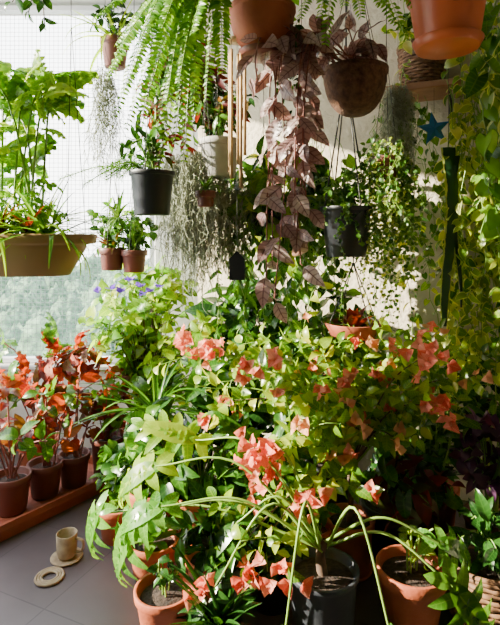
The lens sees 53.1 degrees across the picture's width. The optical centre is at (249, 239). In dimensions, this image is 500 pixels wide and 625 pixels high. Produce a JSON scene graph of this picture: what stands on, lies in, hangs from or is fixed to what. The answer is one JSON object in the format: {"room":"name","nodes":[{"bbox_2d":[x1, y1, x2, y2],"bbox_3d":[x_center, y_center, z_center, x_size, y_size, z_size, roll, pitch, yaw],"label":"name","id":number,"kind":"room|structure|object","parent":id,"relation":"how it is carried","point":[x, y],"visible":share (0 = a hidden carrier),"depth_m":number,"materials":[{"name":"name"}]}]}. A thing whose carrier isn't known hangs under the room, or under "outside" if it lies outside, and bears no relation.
{"room":"sunroom","nodes":[
{"label":"sunroom","id":0,"kind":"room"},
{"bbox_2d":[0,0,143,15],"bbox_3d":[0.200,-1.660,1.000,4.400,0.100,5.200,0,0,0],"label":"ceiling","id":1,"kind":"structure","parent":0,"point":[2,2],"depth_m":3.40,"materials":[{"name":"paint"}]},
{"bbox_2d":[4,0,57,31],"bbox_3d":[-0.799,-1.182,1.871,0.221,0.837,0.100,0,0,0],"label":"hanging creeper","id":2,"kind":"object","parent":1,"relation":"hanging from","point":[22,6],"visible":1,"depth_m":1.85,"materials":[{"name":"green plant"}]},
{"bbox_2d":[0,0,117,279],"bbox_3d":[-0.854,-0.719,1.854,0.709,1.762,0.533,0,0,17],"label":"planter","id":3,"kind":"object","parent":1,"relation":"hanging from","point":[31,246],"visible":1,"depth_m":1.83,"materials":[{"name":"beige plastic"}]},
{"bbox_2d":[57,0,143,73],"bbox_3d":[-0.678,-1.197,2.520,0.512,0.806,0.547,0,0,0],"label":"pot","id":4,"kind":"object","parent":1,"relation":"hanging from","point":[108,40],"depth_m":2.45,"materials":[{"name":"ceramic"}]},
{"bbox_2d":[76,64,127,199],"bbox_3d":[-0.713,-0.894,2.447,0.245,1.411,0.184,0,0,0],"label":"moss","id":5,"kind":"object","parent":1,"relation":"hanging from","point":[103,101],"depth_m":2.43,"materials":[{"name":"grey plant"}]},
{"bbox_2d":[86,162,138,270],"bbox_3d":[-0.679,-0.725,2.497,0.298,1.750,0.306,0,0,0],"label":"pot","id":6,"kind":"object","parent":1,"relation":"hanging from","point":[111,260],"depth_m":2.47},
{"bbox_2d":[93,190,145,238],"bbox_3d":[-0.627,-0.800,2.357,0.290,1.601,0.297,0,0,0],"label":"air plant","id":7,"kind":"object","parent":1,"relation":"hanging from","point":[118,208],"depth_m":2.33,"materials":[{"name":"green plant"}]},
{"bbox_2d":[58,36,183,215],"bbox_3d":[-0.573,-0.855,2.219,0.570,1.490,0.257,0,0,0],"label":"potted plant","id":8,"kind":"object","parent":1,"relation":"hanging from","point":[151,186],"depth_m":2.15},
{"bbox_2d":[102,185,164,272],"bbox_3d":[-0.579,-0.720,2.513,0.333,1.760,0.302,0,0,0],"label":"potted plant","id":9,"kind":"object","parent":1,"relation":"hanging from","point":[133,258],"depth_m":2.47,"materials":[{"name":"green plant"}]},
{"bbox_2d":[92,0,232,168],"bbox_3d":[-0.279,-0.930,1.865,0.630,1.340,0.368,0,0,-8],"label":"fern","id":10,"kind":"object","parent":1,"relation":"hanging from","point":[159,14],"visible":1,"depth_m":1.83,"materials":[{"name":"plant"}]},
{"bbox_2d":[135,40,242,171],"bbox_3d":[-0.297,-0.950,2.423,0.528,1.300,0.319,0,0,0],"label":"leaf plant","id":11,"kind":"object","parent":1,"relation":"hanging from","point":[220,81],"depth_m":2.39,"materials":[{"name":"green plant"}]},
{"bbox_2d":[149,150,260,310],"bbox_3d":[-0.201,-0.620,2.427,0.568,1.960,0.393,0,0,0],"label":"moss","id":12,"kind":"object","parent":1,"relation":"hanging from","point":[184,208],"depth_m":2.39,"materials":[{"name":"plant"}]},
{"bbox_2d":[190,27,223,206],"bbox_3d":[-0.192,-0.875,2.252,0.172,1.450,0.176,0,0,0],"label":"succulent pot","id":13,"kind":"object","parent":1,"relation":"hanging from","point":[205,197],"depth_m":2.23,"materials":[{"name":"brown ceramic"}]},
{"bbox_2d":[170,6,259,178],"bbox_3d":[-0.178,-0.950,2.414,0.455,1.300,0.327,0,0,0],"label":"pot","id":14,"kind":"object","parent":1,"relation":"hanging from","point":[218,149],"depth_m":2.34,"materials":[{"name":"white ceramic"}]},
{"bbox_2d":[228,35,246,279],"bbox_3d":[-0.056,-0.715,2.120,0.081,1.770,0.082,0,0,37],"label":"wind chime","id":15,"kind":"object","parent":1,"relation":"hanging from","point":[237,261],"visible":0.83,"depth_m":2.11,"materials":[{"name":"wood"}]},
{"bbox_2d":[229,0,304,127],"bbox_3d":[0.098,-1.023,2.100,0.444,1.154,0.286,0,0,0],"label":"terracotta bowl","id":16,"kind":"object","parent":1,"relation":"hanging from","point":[263,18],"visible":0.62,"depth_m":2.01,"materials":[{"name":"ceramic"}]},
{"bbox_2d":[210,67,337,362],"bbox_3d":[0.105,-0.478,2.529,0.668,2.244,0.369,0,0,0],"label":"hanging plant","id":17,"kind":"object","parent":1,"relation":"hanging from","point":[259,179],"depth_m":2.47,"materials":[{"name":"plant"}]},
{"bbox_2d":[239,0,355,336],"bbox_3d":[0.256,-0.519,2.675,0.633,2.162,0.389,0,0,0],"label":"philodendron","id":18,"kind":"object","parent":1,"relation":"hanging from","point":[349,162],"depth_m":2.60,"materials":[{"name":"green plant"}]},
{"bbox_2d":[236,0,388,322],"bbox_3d":[0.288,-0.630,2.115,0.744,1.939,0.366,0,0,-27],"label":"hanging bronze leaf plant","id":19,"kind":"object","parent":1,"relation":"hanging from","point":[354,85],"visible":0.97,"depth_m":2.04,"materials":[{"name":"brown plant"}]},
{"bbox_2d":[324,257,380,338],"bbox_3d":[0.500,0.286,2.421,0.279,0.412,0.280,0,0,0],"label":"planter","id":20,"kind":"object","parent":1,"relation":"hanging from","point":[355,315],"depth_m":2.37,"materials":[{"name":"orange ceramic"}]},
{"bbox_2d":[297,0,411,46],"bbox_3d":[0.406,-1.159,1.882,0.386,0.881,0.306,0,0,31],"label":"fern","id":21,"kind":"object","parent":1,"relation":"hanging from","point":[324,2],"visible":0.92,"depth_m":1.85,"materials":[{"name":"plant"}]},
{"bbox_2d":[336,5,433,345],"bbox_3d":[0.628,-0.549,2.391,0.451,2.103,0.402,0,0,0],"label":"vine","id":22,"kind":"object","parent":1,"relation":"hanging from","point":[388,167],"depth_m":2.35,"materials":[{"name":"green plant"}]},
{"bbox_2d":[419,112,447,143],"bbox_3d":[0.916,-1.038,2.500,0.166,1.123,0.040,0,0,0],"label":"star ornament","id":23,"kind":"object","parent":1,"relation":"hanging from","point":[433,128],"visible":0.82,"depth_m":2.49,"materials":[{"name":"paint"}]},
{"bbox_2d":[407,0,485,59],"bbox_3d":[0.767,-1.163,1.920,0.344,0.875,0.335,0,0,-18],"label":"terracotta pot","id":24,"kind":"object","parent":1,"relation":"hanging from","point":[442,29],"visible":1,"depth_m":1.82,"materials":[{"name":"ceramic"}]},
{"bbox_2d":[440,68,479,326],"bbox_3d":[1.015,-0.595,2.412,0.173,2.010,0.166,0,0,31],"label":"plant","id":25,"kind":"object","parent":1,"relation":"hanging from","point":[451,165],"visible":0.77,"depth_m":2.38,"materials":[{"name":"plant"}]},
{"bbox_2d":[0,311,151,465],"bbox_3d":[-1.073,0.911,2.907,1.057,0.978,0.412,0,0,0],"label":"potted copperleaf","id":26,"kind":"object","parent":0,"point":[68,370],"depth_m":2.87,"materials":[{"name":"red plant"}]},
{"bbox_2d":[0,21,197,448],"bbox_3d":[-1.058,-0.100,3.400,1.435,3.000,0.180,0,0,0],"label":"wall","id":27,"kind":"structure","parent":0,"point":[20,410],"depth_m":3.35,"materials":[{"name":"white paint"}]},
{"bbox_2d":[0,6,154,362],"bbox_3d":[-1.202,-0.378,3.410,1.155,2.425,0.050,0,0,0],"label":"window","id":28,"kind":"structure","parent":27,"relation":"in","point":[9,9],"depth_m":3.38,"materials":[{"name":"white metal"}]},
{"bbox_2d":[0,14,149,355],"bbox_3d":[-1.205,-0.375,3.441,1.110,2.410,0.005,0,0,0],"label":"safety net","id":29,"kind":"object","parent":28,"relation":"attached to","point":[1,23],"visible":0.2,"depth_m":3.44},
{"bbox_2d":[70,356,217,476],"bbox_3d":[-0.492,1.002,2.578,0.795,0.797,0.775,0,0,0],"label":"dracaena","id":30,"kind":"object","parent":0,"point":[157,393],"depth_m":2.58,"materials":[{"name":"green plant"}]},
{"bbox_2d":[100,396,203,516],"bbox_3d":[-0.440,1.076,2.318,0.459,0.648,0.385,0,0,0],"label":"plant","id":31,"kind":"object","parent":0,"point":[129,450],"depth_m":2.25,"materials":[{"name":"green plant"}]},
{"bbox_2d":[130,407,269,545],"bbox_3d":[-0.169,1.082,2.255,0.719,0.635,0.610,0,0,0],"label":"potted aglaonema","id":32,"kind":"object","parent":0,"point":[180,484],"depth_m":2.16,"materials":[{"name":"green plant"}]},
{"bbox_2d":[164,539,262,624],"bbox_3d":[-0.130,1.236,1.666,0.397,0.363,0.483,0,0,0],"label":"spider plant","id":33,"kind":"object","parent":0,"point":[230,613],"depth_m":1.68,"materials":[{"name":"green plant"}]},
{"bbox_2d":[0,449,467,624],"bbox_3d":[0.200,1.450,1.000,4.400,0.100,5.200,0,0,0],"label":"floor","id":34,"kind":"structure","parent":0,"point":[90,592],"depth_m":2.02,"materials":[{"name":"tile"}]},
{"bbox_2d":[34,566,64,586],"bbox_3d":[-0.830,1.393,2.070,0.120,0.010,0.120,0,0,0],"label":"coaster","id":35,"kind":"object","parent":34,"relation":"on","point":[39,581],"visible":1,"depth_m":2.06,"materials":[{"name":"beige ceramic"}]},
{"bbox_2d":[0,455,107,541],"bbox_3d":[-1.167,1.357,2.557,0.340,0.085,1.040,0,0,36],"label":"tray","id":36,"kind":"object","parent":34,"relation":"on","point":[37,511],"visible":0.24,"depth_m":2.54,"materials":[{"name":"brown wood"}]},
{"bbox_2d":[0,383,63,516],"bbox_3d":[-1.215,1.018,2.459,0.563,0.664,0.349,0,0,0],"label":"potted coleus","id":37,"kind":"object","parent":36,"relation":"on","point":[14,480],"visible":1,"depth_m":2.44,"materials":[{"name":"brown ceramic"}]},
{"bbox_2d":[14,373,89,499],"bbox_3d":[-1.065,1.029,2.629,0.370,0.642,0.336,0,0,0],"label":"potted coleus","id":38,"kind":"object","parent":36,"relation":"on","point":[45,481],"depth_m":2.61,"materials":[{"name":"red plant"}]},
{"bbox_2d":[41,361,120,488],"bbox_3d":[-0.942,1.010,2.780,0.409,0.680,0.365,0,0,0],"label":"potted coleus","id":39,"kind":"object","parent":36,"relation":"on","point":[74,469],"depth_m":2.75,"materials":[{"name":"red plant"}]},
{"bbox_2d":[73,362,138,475],"bbox_3d":[-0.837,1.051,2.897,0.406,0.697,0.265,0,0,0],"label":"potted coleus","id":40,"kind":"object","parent":36,"relation":"on","point":[97,408],"depth_m":2.87,"materials":[{"name":"plant"}]},
{"bbox_2d":[50,527,84,566],"bbox_3d":[-0.806,1.344,2.200,0.138,0.112,0.138,0,0,-41],"label":"mug","id":41,"kind":"object","parent":34,"relation":"on","point":[67,553],"visible":1,"depth_m":2.17,"materials":[{"name":"beige ceramic"}]},
{"bbox_2d":[89,439,145,545],"bbox_3d":[-0.609,1.180,2.381,0.317,0.440,0.246,0,0,0],"label":"potted plant","id":42,"kind":"object","parent":34,"relation":"on","point":[111,519],"visible":0.35,"depth_m":2.33,"materials":[{"name":"plant"}]},
{"bbox_2d":[110,509,189,581],"bbox_3d":[-0.410,1.249,2.108,0.256,0.302,0.284,0,0,32],"label":"potted plant","id":43,"kind":"object","parent":34,"relation":"on","point":[162,543],"visible":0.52,"depth_m":2.05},
{"bbox_2d":[78,255,222,445],"bbox_3d":[-0.578,0.746,2.907,0.884,1.309,0.545,0,0,0],"label":"flowering plant","id":44,"kind":"object","parent":34,"relation":"on","point":[142,323],"depth_m":2.89,"materials":[{"name":"green plant"}]},
{"bbox_2d":[133,555,191,624],"bbox_3d":[-0.310,1.266,1.800,0.214,0.268,0.214,0,0,0],"label":"terracotta pot","id":45,"kind":"object","parent":34,"relation":"on","point":[158,600],"visible":0.9,"depth_m":1.77,"materials":[{"name":"ceramic"}]},
{"bbox_2d":[164,476,252,580],"bbox_3d":[-0.170,1.172,1.883,0.369,0.455,0.301,0,0,0],"label":"potted plant","id":46,"kind":"object","parent":34,"relation":"on","point":[196,537],"visible":0.39,"depth_m":1.87,"materials":[{"name":"plant"}]},
{"bbox_2d":[237,514,309,615],"bbox_3d":[0.067,1.222,1.917,0.293,0.357,0.251,0,0,-32],"label":"nursery pot","id":47,"kind":"object","parent":34,"relation":"on","point":[275,603],"visible":0.32,"depth_m":1.86,"materials":[{"name":"plastic"}]},
{"bbox_2d":[86,408,494,624],"bbox_3d":[0.094,1.071,1.809,1.480,0.771,0.590,0,0,0],"label":"philodendron","id":48,"kind":"object","parent":34,"relation":"on","point":[332,599],"depth_m":1.79,"materials":[{"name":"green plant"}]},
{"bbox_2d":[288,493,342,546],"bbox_3d":[0.235,1.179,2.076,0.234,0.442,0.232,0,0,-13],"label":"terracotta pot","id":49,"kind":"object","parent":34,"relation":"on","point":[331,507],"visible":0.23,"depth_m":2.02,"materials":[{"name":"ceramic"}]},
{"bbox_2d":[153,271,493,610],"bbox_3d":[0.321,0.769,2.157,1.389,1.262,0.832,0,0,-22],"label":"potted plant","id":50,"kind":"object","parent":34,"relation":"on","point":[344,402],"visible":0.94,"depth_m":2.01,"materials":[{"name":"plant"}]},
{"bbox_2d":[346,441,465,564],"bbox_3d":[0.686,1.129,2.127,0.557,0.542,0.440,0,0,0],"label":"potted plant","id":51,"kind":"object","parent":34,"relation":"on","point":[403,501],"depth_m":2.08,"materials":[{"name":"green plant"}]},
{"bbox_2d":[376,525,446,624],"bbox_3d":[0.590,1.214,1.830,0.254,0.372,0.254,0,0,0],"label":"terracotta pot","id":52,"kind":"object","parent":34,"relation":"on","point":[407,594],"visible":0.83,"depth_m":1.78,"materials":[{"name":"ceramic"}]},
{"bbox_2d":[362,341,499,548],"bbox_3d":[0.848,0.939,2.320,0.741,0.921,0.343,0,0,0],"label":"plant","id":53,"kind":"object","parent":34,"relation":"on","point":[432,447],"depth_m":2.30,"materials":[{"name":"green plant"}]},
{"bbox_2d":[438,488,499,624],"bbox_3d":[0.870,1.170,1.850,0.324,0.477,0.324,0,0,-27],"label":"potted plant","id":54,"kind":"object","parent":34,"relation":"on","point":[484,552],"visible":0.62,"depth_m":1.82,"materials":[{"name":"plant"}]},
{"bbox_2d":[184,270,308,439],"bbox_3d":[0.021,0.766,2.748,0.776,1.268,0.579,0,0,0],"label":"leafy plant","id":55,"kind":"object","parent":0,"point":[258,420],"depth_m":2.70,"materials":[{"name":"green plant"}]},
{"bbox_2d":[205,412,313,552],"bbox_3d":[0.117,1.095,2.196,0.623,0.708,0.567,0,0,0],"label":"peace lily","id":56,"kind":"object","parent":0,"point":[241,489],"depth_m":2.12,"materials":[{"name":"green plant"}]},
{"bbox_2d":[255,288,400,503],"bbox_3d":[0.419,0.825,2.618,0.789,1.150,0.411,0,0,0],"label":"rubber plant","id":57,"kind":"object","parent":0,"point":[315,333],"depth_m":2.56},
{"bbox_2d":[198,0,499,500],"bbox_3d":[0.799,-0.100,2.905,2.562,3.000,0.120,0,0,24],"label":"wall","id":58,"kind":"structure","parent":0,"point":[364,125],"depth_m":2.89,"materials":[{"name":"paint"}]},
{"bbox_2d":[381,77,463,126],"bbox_3d":[0.898,-0.704,2.642,0.420,0.188,0.260,0,0,24],"label":"wooden shelf","id":59,"kind":"object","parent":58,"relation":"attached to","point":[432,90],"visible":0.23,"depth_m":2.55,"materials":[{"name":"brown wood"}]},
{"bbox_2d":[367,82,422,197],"bbox_3d":[0.721,-0.882,2.510,0.341,1.436,0.270,0,0,0],"label":"moss","id":60,"kind":"object","parent":59,"relation":"hanging from","point":[398,101],"depth_m":2.47,"materials":[{"name":"plant"}]},
{"bbox_2d":[381,12,446,83],"bbox_3d":[0.871,-1.000,2.561,0.402,0.414,0.344,0,0,-33],"label":"wicker basket planter","id":61,"kind":"object","parent":59,"relation":"on","point":[420,70],"visible":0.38,"depth_m":2.54,"materials":[{"name":"wicker"}]},
{"bbox_2d":[366,0,499,472],"bbox_3d":[1.083,-0.160,2.398,1.285,2.656,0.636,0,0,45],"label":"vine","id":62,"kind":"object","parent":58,"relation":"attached to","point":[483,88],"visible":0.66,"depth_m":2.37,"materials":[{"name":"green plant"}]},
{"bbox_2d":[303,0,395,267],"bbox_3d":[0.475,-0.732,2.460,0.417,1.736,0.434,0,0,0],"label":"hanging plant","id":63,"kind":"object","parent":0,"point":[345,231],"depth_m":2.34,"materials":[{"name":"green plant"}]},
{"bbox_2d":[448,406,499,544],"bbox_3d":[0.976,1.033,2.052,0.384,0.734,0.360,0,0,0],"label":"potted purple oxalis","id":64,"kind":"object","parent":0,"point":[467,462],"depth_m":2.02,"materials":[{"name":"purple plant"}]},
{"bbox_2d":[479,300,499,503],"bbox_3d":[1.213,0.798,2.219,0.382,1.203,0.325,0,0,0],"label":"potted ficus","id":65,"kind":"object","parent":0,"point":[485,356],"depth_m":2.23,"materials":[{"name":"plant"}]},
{"label":"outside","id":66,"kind":"structure","parent":0,"visible":0},
{"bbox_2d":[0,253,149,355],"bbox_3d":[-35.000,9.663,77.000,150.000,13.187,126.000,0,0,0],"label":"hillside","id":67,"kind":"structure","parent":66,"point":[7,295],"depth_m":71.38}
]}

